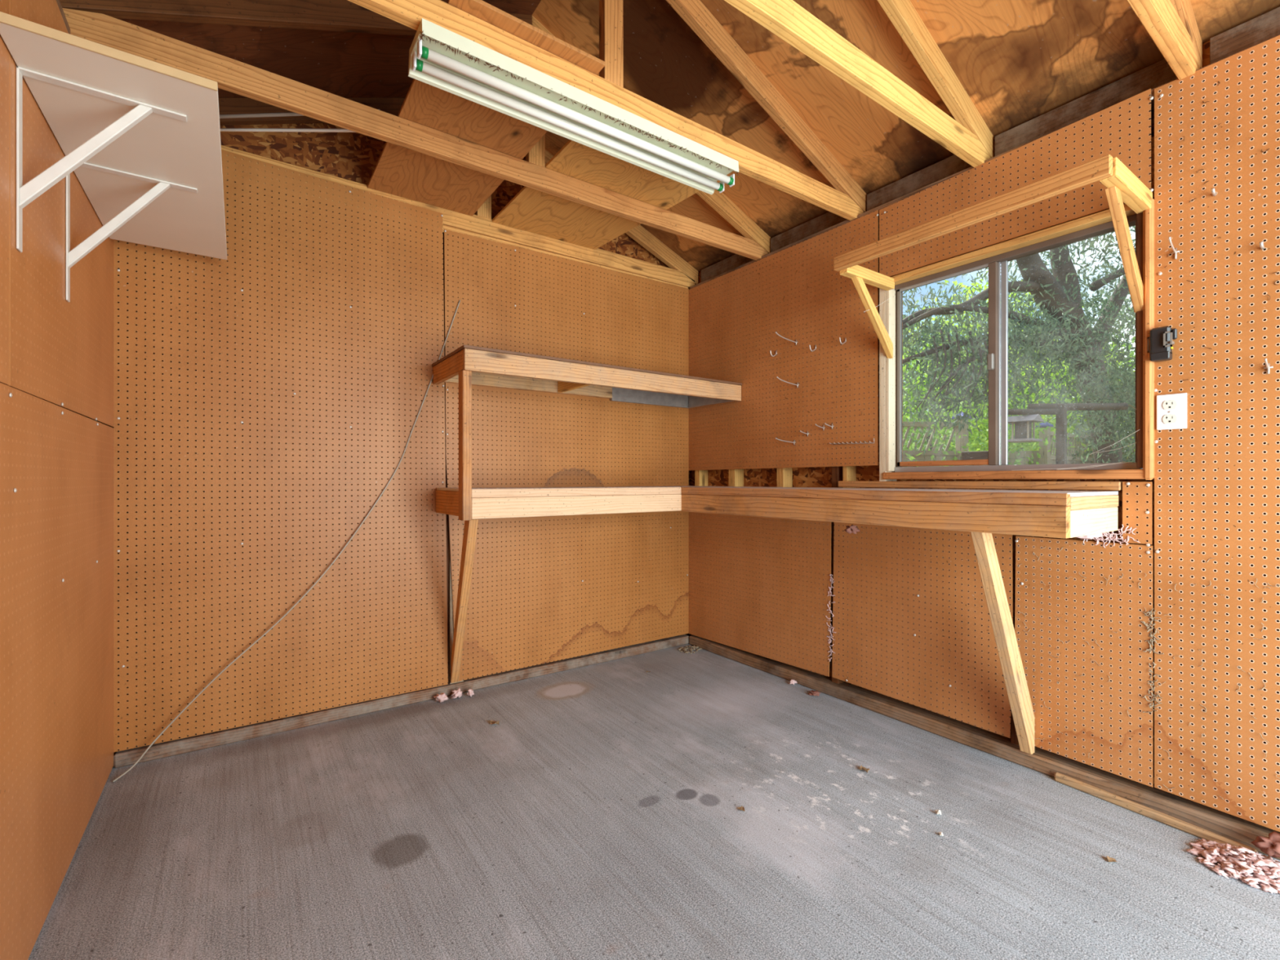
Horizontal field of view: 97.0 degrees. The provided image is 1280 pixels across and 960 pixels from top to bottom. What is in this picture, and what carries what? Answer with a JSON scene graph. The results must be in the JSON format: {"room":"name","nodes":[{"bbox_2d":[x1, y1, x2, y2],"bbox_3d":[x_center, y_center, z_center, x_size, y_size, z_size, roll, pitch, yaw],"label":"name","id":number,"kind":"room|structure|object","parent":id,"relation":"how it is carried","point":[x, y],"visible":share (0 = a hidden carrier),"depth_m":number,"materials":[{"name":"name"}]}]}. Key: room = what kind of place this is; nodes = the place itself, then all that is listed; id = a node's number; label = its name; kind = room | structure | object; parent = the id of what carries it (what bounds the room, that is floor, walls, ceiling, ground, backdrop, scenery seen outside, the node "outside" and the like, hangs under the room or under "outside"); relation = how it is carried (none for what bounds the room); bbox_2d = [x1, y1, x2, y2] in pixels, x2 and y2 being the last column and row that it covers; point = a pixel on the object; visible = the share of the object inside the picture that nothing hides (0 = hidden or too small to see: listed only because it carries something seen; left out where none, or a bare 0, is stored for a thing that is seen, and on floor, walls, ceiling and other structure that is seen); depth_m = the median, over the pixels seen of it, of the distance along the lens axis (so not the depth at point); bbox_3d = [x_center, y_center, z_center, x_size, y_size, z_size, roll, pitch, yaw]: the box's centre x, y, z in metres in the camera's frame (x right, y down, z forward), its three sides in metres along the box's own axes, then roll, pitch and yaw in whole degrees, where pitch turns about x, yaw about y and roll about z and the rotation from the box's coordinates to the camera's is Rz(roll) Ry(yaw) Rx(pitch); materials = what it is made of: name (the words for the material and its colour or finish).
{"room":"workshop shed","nodes":[
{"label":"workshop shed","id":0,"kind":"room"},
{"bbox_2d":[0,0,113,959],"bbox_3d":[-0.907,-0.150,0.528,0.114,2.490,4.010,0,0,-35],"label":"wall","id":1,"kind":"structure","parent":0,"point":[56,353],"depth_m":1.40,"materials":[{"name":"brown wood"}]},
{"bbox_2d":[0,11,226,302],"bbox_3d":[-1.424,-0.685,1.649,0.342,0.401,1.193,0,0,-35],"label":"shelf","id":2,"kind":"object","parent":1,"relation":"attached to","point":[140,136],"visible":1,"depth_m":1.38,"materials":[{"name":"beige paint"}]},
{"bbox_2d":[100,123,690,755],"bbox_3d":[-0.852,-0.445,2.965,2.997,3.080,0.114,0,0,-35],"label":"wall","id":3,"kind":"structure","parent":0,"point":[267,396],"depth_m":2.58,"materials":[{"name":"brown wood"}]},
{"bbox_2d":[112,300,460,782],"bbox_3d":[-1.414,0.084,2.462,1.285,1.980,0.083,0,0,-41],"label":"cable","id":4,"kind":"object","parent":3,"relation":"attached to","point":[362,522],"visible":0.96,"depth_m":2.46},
{"bbox_2d":[113,634,688,768],"bbox_3d":[-0.841,1.049,2.950,2.797,0.052,0.092,0,0,-35],"label":"baseboard","id":5,"kind":"structure","parent":3,"relation":"attached to","point":[184,745],"depth_m":2.60,"materials":[{"name":"wood"}]},
{"bbox_2d":[218,97,697,288],"bbox_3d":[-0.836,-1.625,2.942,2.977,0.701,0.038,0,0,-35],"label":"roof truss","id":6,"kind":"object","parent":3,"relation":"on","point":[681,273],"visible":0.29,"depth_m":2.95,"materials":[{"name":"brown wood"}]},
{"bbox_2d":[431,344,742,520],"bbox_3d":[-0.211,-0.199,3.054,1.644,0.741,0.487,0,0,-35],"label":"storage shelf","id":7,"kind":"object","parent":3,"relation":"attached to","point":[467,366],"visible":1,"depth_m":2.76,"materials":[{"name":"yellow wood"}]},
{"bbox_2d":[27,637,1279,959],"bbox_3d":[0.285,1.125,1.365,3.007,0.100,4.040,0,0,-35],"label":"floor","id":8,"kind":"structure","parent":0,"point":[599,818],"depth_m":1.67,"materials":[{"name":"concrete"}]},
{"bbox_2d":[432,692,448,702],"bbox_3d":[-0.965,1.051,2.741,0.088,0.046,0.043,0,0,13],"label":"tuft","id":9,"kind":"object","parent":8,"relation":"on","point":[442,696],"visible":1,"depth_m":2.73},
{"bbox_2d":[450,687,462,698],"bbox_3d":[-0.899,1.050,2.789,0.066,0.049,0.041,0,0,-44],"label":"tuft","id":10,"kind":"object","parent":8,"relation":"on","point":[456,693],"visible":1,"depth_m":2.78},
{"bbox_2d":[466,688,474,697],"bbox_3d":[-0.841,1.055,2.818,0.035,0.039,0.049,0,0,12],"label":"tuft","id":11,"kind":"object","parent":8,"relation":"on","point":[470,692],"visible":1,"depth_m":2.81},
{"bbox_2d":[490,720,498,724],"bbox_3d":[-0.641,1.065,2.500,0.040,0.018,0.041,0,0,-11],"label":"dead leaf","id":12,"kind":"object","parent":8,"relation":"on","point":[491,721],"visible":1,"depth_m":2.50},
{"bbox_2d":[678,644,702,653],"bbox_3d":[0.324,1.069,3.586,0.171,0.019,0.141,0,0,-35],"label":"corner dust","id":13,"kind":"object","parent":8,"relation":"on","point":[684,649],"visible":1,"depth_m":3.57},
{"bbox_2d":[737,805,744,811],"bbox_3d":[0.329,1.070,1.845,0.020,0.009,0.021,0,0,-10],"label":"dead leaf","id":14,"kind":"object","parent":8,"relation":"on","point":[741,807],"visible":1,"depth_m":1.85,"materials":[{"name":"brown plant"}]},
{"bbox_2d":[789,679,797,684],"bbox_3d":[0.804,1.060,2.971,0.045,0.029,0.036,0,0,-25],"label":"tuft","id":15,"kind":"object","parent":8,"relation":"on","point":[793,682],"visible":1,"depth_m":2.96,"materials":[{"name":"white"}]},
{"bbox_2d":[808,689,821,696],"bbox_3d":[0.869,1.063,2.824,0.057,0.022,0.057,0,0,36],"label":"tuft","id":16,"kind":"object","parent":8,"relation":"on","point":[811,692],"visible":1,"depth_m":2.82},
{"bbox_2d":[859,765,869,773],"bbox_3d":[0.830,1.065,2.094,0.038,0.018,0.037,0,0,37],"label":"dead leaf","id":17,"kind":"object","parent":8,"relation":"on","point":[861,767],"visible":1,"depth_m":2.09,"materials":[{"name":"brown plant"}]},
{"bbox_2d":[934,809,941,814],"bbox_3d":[0.959,1.067,1.821,0.019,0.014,0.021,0,0,4],"label":"pebble","id":18,"kind":"object","parent":8,"relation":"on","point":[937,811],"visible":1,"depth_m":1.82,"materials":[{"name":"white stone"}]},
{"bbox_2d":[1106,855,1117,862],"bbox_3d":[1.330,1.069,1.596,0.022,0.010,0.023,0,0,25],"label":"dead leaf","id":19,"kind":"object","parent":8,"relation":"on","point":[1109,859],"visible":1,"depth_m":1.60,"materials":[{"name":"brown plant"}]},
{"bbox_2d":[1186,837,1279,893],"bbox_3d":[1.680,1.051,1.566,0.212,0.050,0.242,0,0,-35],"label":"pile","id":20,"kind":"object","parent":8,"relation":"on","point":[1242,861],"visible":1,"depth_m":1.55,"materials":[{"name":"pink"}]},
{"bbox_2d":[1251,831,1279,857],"bbox_3d":[1.762,1.015,1.567,0.101,0.065,0.068,0,0,19],"label":"tuft","id":21,"kind":"object","parent":20,"relation":"on","point":[1270,846],"visible":1,"depth_m":1.57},
{"bbox_2d":[116,0,1279,282],"bbox_3d":[0.264,-1.629,1.386,3.446,0.718,4.460,0,0,-35],"label":"ceiling","id":22,"kind":"structure","parent":0,"point":[1031,69],"depth_m":2.25,"materials":[{"name":"brown wood"}]},
{"bbox_2d":[59,0,771,260],"bbox_3d":[-0.469,-1.617,2.423,2.977,0.718,0.038,0,0,-35],"label":"roof truss","id":23,"kind":"object","parent":22,"relation":"attached to","point":[94,20],"visible":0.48,"depth_m":1.98,"materials":[{"name":"brown wood"}]},
{"bbox_2d":[219,109,379,118],"bbox_3d":[-1.448,-1.363,2.119,0.989,0.034,0.016,0,0,4],"label":"strip","id":24,"kind":"object","parent":23,"relation":"on","point":[288,113],"visible":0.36,"depth_m":2.11,"materials":[{"name":"brown wood"}]},
{"bbox_2d":[367,0,604,216],"bbox_3d":[-0.685,-1.355,2.229,0.490,0.012,1.292,0,0,-35],"label":"board","id":25,"kind":"object","parent":23,"relation":"on","point":[401,171],"visible":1,"depth_m":2.22,"materials":[{"name":"brown wood"}]},
{"bbox_2d":[220,128,355,132],"bbox_3d":[-1.326,-1.360,2.204,1.070,0.031,0.014,0,0,1],"label":"strip","id":26,"kind":"object","parent":25,"relation":"on","point":[261,130],"visible":0.41,"depth_m":2.20,"materials":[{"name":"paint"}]},
{"bbox_2d":[492,139,733,249],"bbox_3d":[-0.143,-1.355,2.674,0.697,0.012,1.192,0,0,-35],"label":"board","id":27,"kind":"object","parent":23,"relation":"on","point":[531,210],"visible":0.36,"depth_m":2.73,"materials":[{"name":"brown wood"}]},
{"bbox_2d":[347,0,866,220],"bbox_3d":[-0.117,-1.617,1.925,2.977,0.718,0.038,0,0,-35],"label":"roof truss","id":28,"kind":"object","parent":22,"relation":"attached to","point":[848,200],"visible":0.76,"depth_m":2.12,"materials":[{"name":"brown wood"}]},
{"bbox_2d":[408,17,738,195],"bbox_3d":[-0.140,-1.218,1.952,1.214,0.075,0.158,0,0,-35],"label":"lamp","id":29,"kind":"object","parent":28,"relation":"attached to","point":[429,62],"visible":0.99,"depth_m":1.84,"materials":[{"name":"beige metal"}]},
{"bbox_2d":[412,51,416,71],"bbox_3d":[-0.649,-1.203,1.628,0.008,0.044,0.026,0,0,-35],"label":"socket","id":30,"kind":"object","parent":29,"relation":"attached to","point":[414,53],"depth_m":1.62,"materials":[{"name":"white plastic"}]},
{"bbox_2d":[417,38,422,58],"bbox_3d":[-0.615,-1.203,1.580,0.008,0.044,0.026,0,0,-35],"label":"socket","id":31,"kind":"object","parent":29,"relation":"attached to","point":[419,43],"depth_m":1.57,"materials":[{"name":"white plastic"}]},
{"bbox_2d":[719,181,724,193],"bbox_3d":[0.335,-1.203,2.324,0.008,0.044,0.026,0,0,-35],"label":"socket","id":32,"kind":"object","parent":29,"relation":"attached to","point":[722,184],"depth_m":2.31,"materials":[{"name":"white plastic"}]},
{"bbox_2d":[729,173,734,186],"bbox_3d":[0.369,-1.203,2.276,0.008,0.044,0.026,0,0,-35],"label":"socket","id":33,"kind":"object","parent":29,"relation":"attached to","point":[732,177],"depth_m":2.26,"materials":[{"name":"white plastic"}]},
{"bbox_2d":[724,0,993,167],"bbox_3d":[0.212,-1.617,1.459,2.977,0.718,0.038,0,0,-35],"label":"roof truss","id":34,"kind":"object","parent":22,"relation":"attached to","point":[968,137],"visible":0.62,"depth_m":1.92,"materials":[{"name":"yellow wood"}]},
{"bbox_2d":[1126,0,1202,79],"bbox_3d":[0.564,-1.617,0.961,2.977,0.718,0.038,0,0,-35],"label":"roof truss","id":35,"kind":"object","parent":22,"relation":"attached to","point":[1171,24],"visible":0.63,"depth_m":1.66,"materials":[{"name":"brown wood"}]},
{"bbox_2d":[688,34,1279,831],"bbox_3d":[1.464,-0.150,2.204,0.114,2.490,4.010,0,0,-35],"label":"wall","id":36,"kind":"structure","parent":0,"point":[911,621],"depth_m":1.99,"materials":[{"name":"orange wood"}]},
{"bbox_2d":[435,485,1118,754],"bbox_3d":[0.301,0.527,2.346,1.624,0.977,2.232,0,0,-35],"label":"workbench","id":37,"kind":"object","parent":36,"relation":"attached to","point":[1073,513],"visible":0.93,"depth_m":2.14,"materials":[{"name":"beige wood"}]},
{"bbox_2d":[844,524,860,533],"bbox_3d":[0.886,0.204,2.362,0.071,0.040,0.043,0,0,-17],"label":"tuft","id":38,"kind":"object","parent":37,"relation":"hanging from","point":[850,529],"visible":1,"depth_m":2.35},
{"bbox_2d":[1077,533,1102,539],"bbox_3d":[1.516,0.185,1.930,0.095,0.033,0.092,0,0,35],"label":"tuft","id":39,"kind":"object","parent":37,"relation":"hanging from","point":[1100,535],"visible":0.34,"depth_m":1.91,"materials":[{"name":"white"}]},
{"bbox_2d":[1083,524,1140,547],"bbox_3d":[1.585,0.190,1.931,0.012,0.084,0.185,0,0,-35],"label":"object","id":40,"kind":"object","parent":37,"relation":"hanging from","point":[1104,534],"visible":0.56,"depth_m":1.91,"materials":[{"name":"white"}]},
{"bbox_2d":[775,437,795,444],"bbox_3d":[0.762,-0.203,2.974,0.152,0.033,0.018,0,0,-35],"label":"hook","id":41,"kind":"object","parent":36,"relation":"attached to","point":[793,442],"visible":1,"depth_m":2.98,"materials":[{"name":"metal"}]},
{"bbox_2d":[775,331,797,345],"bbox_3d":[0.764,-0.740,2.959,0.168,0.046,0.018,0,0,-35],"label":"hook","id":42,"kind":"object","parent":36,"relation":"attached to","point":[796,342],"visible":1,"depth_m":2.96,"materials":[{"name":"metal"}]},
{"bbox_2d":[776,376,799,387],"bbox_3d":[0.769,-0.510,2.952,0.167,0.042,0.018,0,0,-35],"label":"hook","id":43,"kind":"object","parent":36,"relation":"attached to","point":[797,384],"visible":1,"depth_m":2.96,"materials":[{"name":"metal"}]},
{"bbox_2d":[808,344,816,351],"bbox_3d":[0.882,-0.673,2.891,0.054,0.036,0.006,0,0,-35],"label":"hook","id":44,"kind":"object","parent":36,"relation":"attached to","point":[809,344],"visible":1,"depth_m":2.89,"materials":[{"name":"metal"}]},
{"bbox_2d":[826,574,835,661],"bbox_3d":[0.952,0.689,2.826,0.014,0.437,0.058,0,0,-35],"label":"insulation","id":45,"kind":"object","parent":36,"relation":"attached to","point":[830,588],"visible":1,"depth_m":2.83},
{"bbox_2d":[839,337,846,344],"bbox_3d":[0.983,-0.675,2.747,0.054,0.036,0.006,0,0,-35],"label":"hook","id":46,"kind":"object","parent":36,"relation":"attached to","point":[839,337],"visible":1,"depth_m":2.74,"materials":[{"name":"metal"}]},
{"bbox_2d":[829,438,874,444],"bbox_3d":[1.016,-0.182,2.722,0.023,0.024,0.235,0,0,-35],"label":"tool rack","id":47,"kind":"object","parent":36,"relation":"attached to","point":[873,438],"visible":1,"depth_m":2.71,"materials":[{"name":"metal"}]},
{"bbox_2d":[689,635,1279,859],"bbox_3d":[1.452,1.047,2.183,0.096,0.056,3.790,0,0,-35],"label":"baseboard","id":48,"kind":"structure","parent":36,"relation":"attached to","point":[1242,831],"depth_m":2.19,"materials":[{"name":"brown wood"}]},
{"bbox_2d":[834,154,1154,490],"bbox_3d":[1.206,-0.449,2.232,0.482,0.968,1.182,0,0,-35],"label":"window","id":49,"kind":"structure","parent":36,"relation":"in","point":[996,257],"depth_m":2.14,"materials":[{"name":"yellow wood"}]},
{"bbox_2d":[864,298,1139,470],"bbox_3d":[1.371,-0.431,2.221,0.906,0.789,0.203,0,0,42],"label":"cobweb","id":50,"kind":"object","parent":49,"relation":"on","point":[888,299],"visible":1,"depth_m":1.97,"materials":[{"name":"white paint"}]},
{"bbox_2d":[773,80,1278,417],"bbox_3d":[1.253,-0.756,2.401,0.010,0.896,2.026,0,0,-35],"label":"hooks","id":51,"kind":"object","parent":36,"relation":"attached to","point":[1218,81],"visible":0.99,"depth_m":1.74,"materials":[{"name":"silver metal"}]},
{"bbox_2d":[1018,546,1279,799],"bbox_3d":[1.638,0.609,1.857,0.008,0.745,0.728,0,0,-35],"label":"pale fibres","id":52,"kind":"object","parent":36,"relation":"attached to","point":[1045,547],"visible":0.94,"depth_m":1.80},
{"bbox_2d":[1140,608,1164,712],"bbox_3d":[1.655,0.587,1.832,0.012,0.346,0.058,0,0,-35],"label":"seam fluff","id":53,"kind":"object","parent":36,"relation":"attached to","point":[1150,611],"visible":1,"depth_m":1.83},
{"bbox_2d":[1054,772,1258,853],"bbox_3d":[1.617,1.060,1.816,0.022,0.030,0.502,0,0,-32],"label":"trim","id":54,"kind":"structure","parent":36,"relation":"attached to","point":[1198,832],"depth_m":1.81,"materials":[{"name":"brown wood"}]},
{"bbox_2d":[1146,325,1177,362],"bbox_3d":[1.656,-0.432,1.800,0.043,0.105,0.069,0,0,-35],"label":"box","id":55,"kind":"object","parent":36,"relation":"attached to","point":[1161,338],"visible":1,"depth_m":1.79,"materials":[{"name":"plastic"}]},
{"bbox_2d":[1156,392,1186,430],"bbox_3d":[1.682,-0.216,1.794,0.010,0.111,0.072,0,0,-35],"label":"power outlet","id":56,"kind":"object","parent":36,"relation":"attached to","point":[1171,409],"visible":1,"depth_m":1.79,"materials":[{"name":"white plastic"}]},
{"bbox_2d":[1162,400,1177,409],"bbox_3d":[1.678,-0.238,1.794,0.002,0.028,0.034,0,0,-35],"label":"receptacle","id":57,"kind":"object","parent":56,"relation":"attached to","point":[1166,404],"depth_m":1.79,"materials":[{"name":"beige plastic"}]},
{"bbox_2d":[1162,414,1177,423],"bbox_3d":[1.678,-0.193,1.794,0.002,0.028,0.034,0,0,-35],"label":"receptacle","id":58,"kind":"object","parent":56,"relation":"attached to","point":[1166,419],"depth_m":1.79,"materials":[{"name":"beige plastic"}]},
{"bbox_2d":[1168,236,1179,259],"bbox_3d":[1.661,-0.723,1.767,0.077,0.054,0.018,0,0,-35],"label":"hook","id":59,"kind":"object","parent":36,"relation":"attached to","point":[1175,250],"visible":1,"depth_m":1.78,"materials":[{"name":"metal"}]},
{"bbox_2d":[1210,187,1216,195],"bbox_3d":[1.731,-0.869,1.710,0.030,0.019,0.008,0,0,-35],"label":"stub","id":60,"kind":"object","parent":36,"relation":"attached to","point":[1213,191],"visible":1,"depth_m":1.71,"materials":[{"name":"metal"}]},
{"bbox_2d":[1258,240,1264,249],"bbox_3d":[1.788,-0.675,1.629,0.030,0.019,0.008,0,0,-35],"label":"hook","id":61,"kind":"object","parent":36,"relation":"attached to","point":[1260,243],"visible":1,"depth_m":1.62,"materials":[{"name":"metal"}]},
{"bbox_2d":[1263,358,1273,373],"bbox_3d":[1.785,-0.324,1.613,0.052,0.040,0.018,0,0,-35],"label":"hook","id":62,"kind":"object","parent":36,"relation":"attached to","point":[1268,366],"visible":1,"depth_m":1.62,"materials":[{"name":"metal"}]},
{"label":"outside","id":63,"kind":"structure","parent":0,"visible":0},
{"bbox_3d":[1.197,1.250,6.969,70.000,0.150,70.000,0,0,-35],"label":"ground","id":64,"kind":"structure","parent":63,"visible":0},
{"bbox_2d":[902,421,958,466],"bbox_3d":[3.176,0.215,7.050,1.604,1.880,0.060,0,0,-4],"label":"fence","id":65,"kind":"object","parent":64,"relation":"on","point":[938,456],"visible":0.19,"depth_m":7.06,"materials":[{"name":"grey wood"}]},
{"bbox_2d":[951,412,971,466],"bbox_3d":[4.035,0.160,7.100,0.170,2.030,0.170,0,0,-35],"label":"fence post","id":66,"kind":"object","parent":64,"relation":"on","point":[965,439],"visible":0.17,"depth_m":7.06,"materials":[{"name":"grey wood"}]},
{"bbox_2d":[961,450,988,460],"bbox_3d":[2.040,0.502,3.400,0.100,1.346,0.170,0,0,-35],"label":"box","id":67,"kind":"object","parent":64,"relation":"on","point":[984,455],"visible":0.18,"depth_m":3.38,"materials":[{"name":"wood"}]},
{"bbox_2d":[914,324,1086,464],"bbox_3d":[5.928,-0.667,9.371,2.942,3.691,3.276,0,0,31],"label":"shrub","id":68,"kind":"object","parent":64,"relation":"on","point":[983,434],"visible":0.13,"depth_m":9.13,"materials":[{"name":"green plant"}]},
{"bbox_2d":[902,288,1110,451],"bbox_3d":[6.289,-1.572,12.985,8.307,5.498,6.831,0,0,-12],"label":"tree","id":69,"kind":"object","parent":64,"relation":"on","point":[959,289],"visible":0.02,"depth_m":12.49,"materials":[{"name":"green plant"}]},
{"bbox_2d":[902,299,1119,466],"bbox_3d":[4.023,-0.864,8.303,4.525,4.082,5.338,0,0,31],"label":"shrub","id":70,"kind":"object","parent":64,"relation":"on","point":[911,430],"visible":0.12,"depth_m":8.01,"materials":[{"name":"green plant"}]},
{"bbox_2d":[902,226,1135,463],"bbox_3d":[4.442,-2.161,6.193,5.471,4.646,3.325,0,0,1],"label":"tree","id":71,"kind":"object","parent":64,"relation":"on","point":[1066,315],"visible":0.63,"depth_m":5.48,"materials":[{"name":"green plant"}]},
{"bbox_2d":[902,271,1135,460],"bbox_3d":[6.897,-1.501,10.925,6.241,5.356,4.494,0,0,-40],"label":"shrub","id":72,"kind":"object","parent":64,"relation":"on","point":[980,285],"visible":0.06,"depth_m":10.39,"materials":[{"name":"green plant"}]},
{"bbox_2d":[907,284,1135,446],"bbox_3d":[9.708,-1.664,14.493,8.058,5.680,6.622,0,0,0],"label":"tree","id":73,"kind":"object","parent":64,"relation":"on","point":[1132,340],"visible":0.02,"depth_m":12.15,"materials":[{"name":"green plant"}]},
{"bbox_2d":[1008,450,1039,465],"bbox_3d":[5.640,0.365,8.800,0.981,1.620,0.021,0,0,24],"label":"fence","id":74,"kind":"object","parent":64,"relation":"on","point":[1012,456],"visible":0.12,"depth_m":8.68,"materials":[{"name":"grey wood"}]},
{"bbox_2d":[1035,422,1053,464],"bbox_3d":[5.999,0.150,8.400,0.170,2.050,0.170,0,0,-35],"label":"fence post","id":75,"kind":"object","parent":64,"relation":"on","point":[1045,455],"visible":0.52,"depth_m":8.36,"materials":[{"name":"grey wood"}]},
{"bbox_2d":[977,343,1135,462],"bbox_3d":[8.768,-0.836,11.429,3.975,4.027,4.584,0,0,38],"label":"shrub","id":76,"kind":"object","parent":64,"relation":"on","point":[1125,344],"visible":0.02,"depth_m":10.99,"materials":[{"name":"green plant"}]},
{"bbox_2d":[1008,402,1128,463],"bbox_3d":[3.459,0.269,4.616,1.146,1.813,0.100,0,0,-7],"label":"stand","id":77,"kind":"object","parent":64,"relation":"on","point":[1056,409],"visible":0.6,"depth_m":4.59,"materials":[{"name":"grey wood"}]},
{"bbox_2d":[1008,413,1044,443],"bbox_3d":[3.112,-0.430,4.600,0.220,0.240,0.220,0,0,-35],"label":"bird feeder","id":78,"kind":"object","parent":77,"relation":"hanging from","point":[1023,424],"visible":0.93,"depth_m":4.57,"materials":[{"name":"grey wood"}]},
{"bbox_2d":[1008,438,1042,443],"bbox_3d":[3.112,-0.320,4.600,0.200,0.020,0.200,0,0,-35],"label":"tray","id":79,"kind":"object","parent":78,"relation":"on","point":[1019,440],"depth_m":4.54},
{"bbox_2d":[1050,431,1093,463],"bbox_3d":[6.715,0.215,8.847,1.516,1.880,0.061,0,0,-32],"label":"fence","id":80,"kind":"object","parent":64,"relation":"on","point":[1069,458],"visible":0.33,"depth_m":8.88,"materials":[{"name":"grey wood"}]},
{"bbox_2d":[1008,277,1135,450],"bbox_3d":[11.174,-1.844,13.580,10.252,6.041,6.669,0,0,-35],"label":"tree","id":81,"kind":"object","parent":64,"relation":"on","point":[1106,289],"visible":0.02,"depth_m":13.50,"materials":[{"name":"green plant"}]},
{"bbox_2d":[1041,291,1135,463],"bbox_3d":[7.813,-1.097,8.881,3.858,4.549,3.100,0,0,-12],"label":"shrub","id":82,"kind":"object","parent":64,"relation":"on","point":[1132,456],"visible":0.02,"depth_m":8.95,"materials":[{"name":"green plant"}]},
{"bbox_2d":[1085,432,1093,462],"bbox_3d":[7.440,0.160,9.300,0.170,2.030,0.170,0,0,-35],"label":"fence post","id":83,"kind":"object","parent":64,"relation":"on","point":[1091,455],"visible":0.02,"depth_m":9.28,"materials":[{"name":"brown wood"}]},
{"bbox_2d":[1121,439,1134,462],"bbox_3d":[8.411,0.215,9.872,2.066,1.880,0.060,0,0,-31],"label":"fence","id":84,"kind":"object","parent":64,"relation":"on","point":[1126,439],"visible":0.02,"depth_m":9.99,"materials":[{"name":"brown wood"}]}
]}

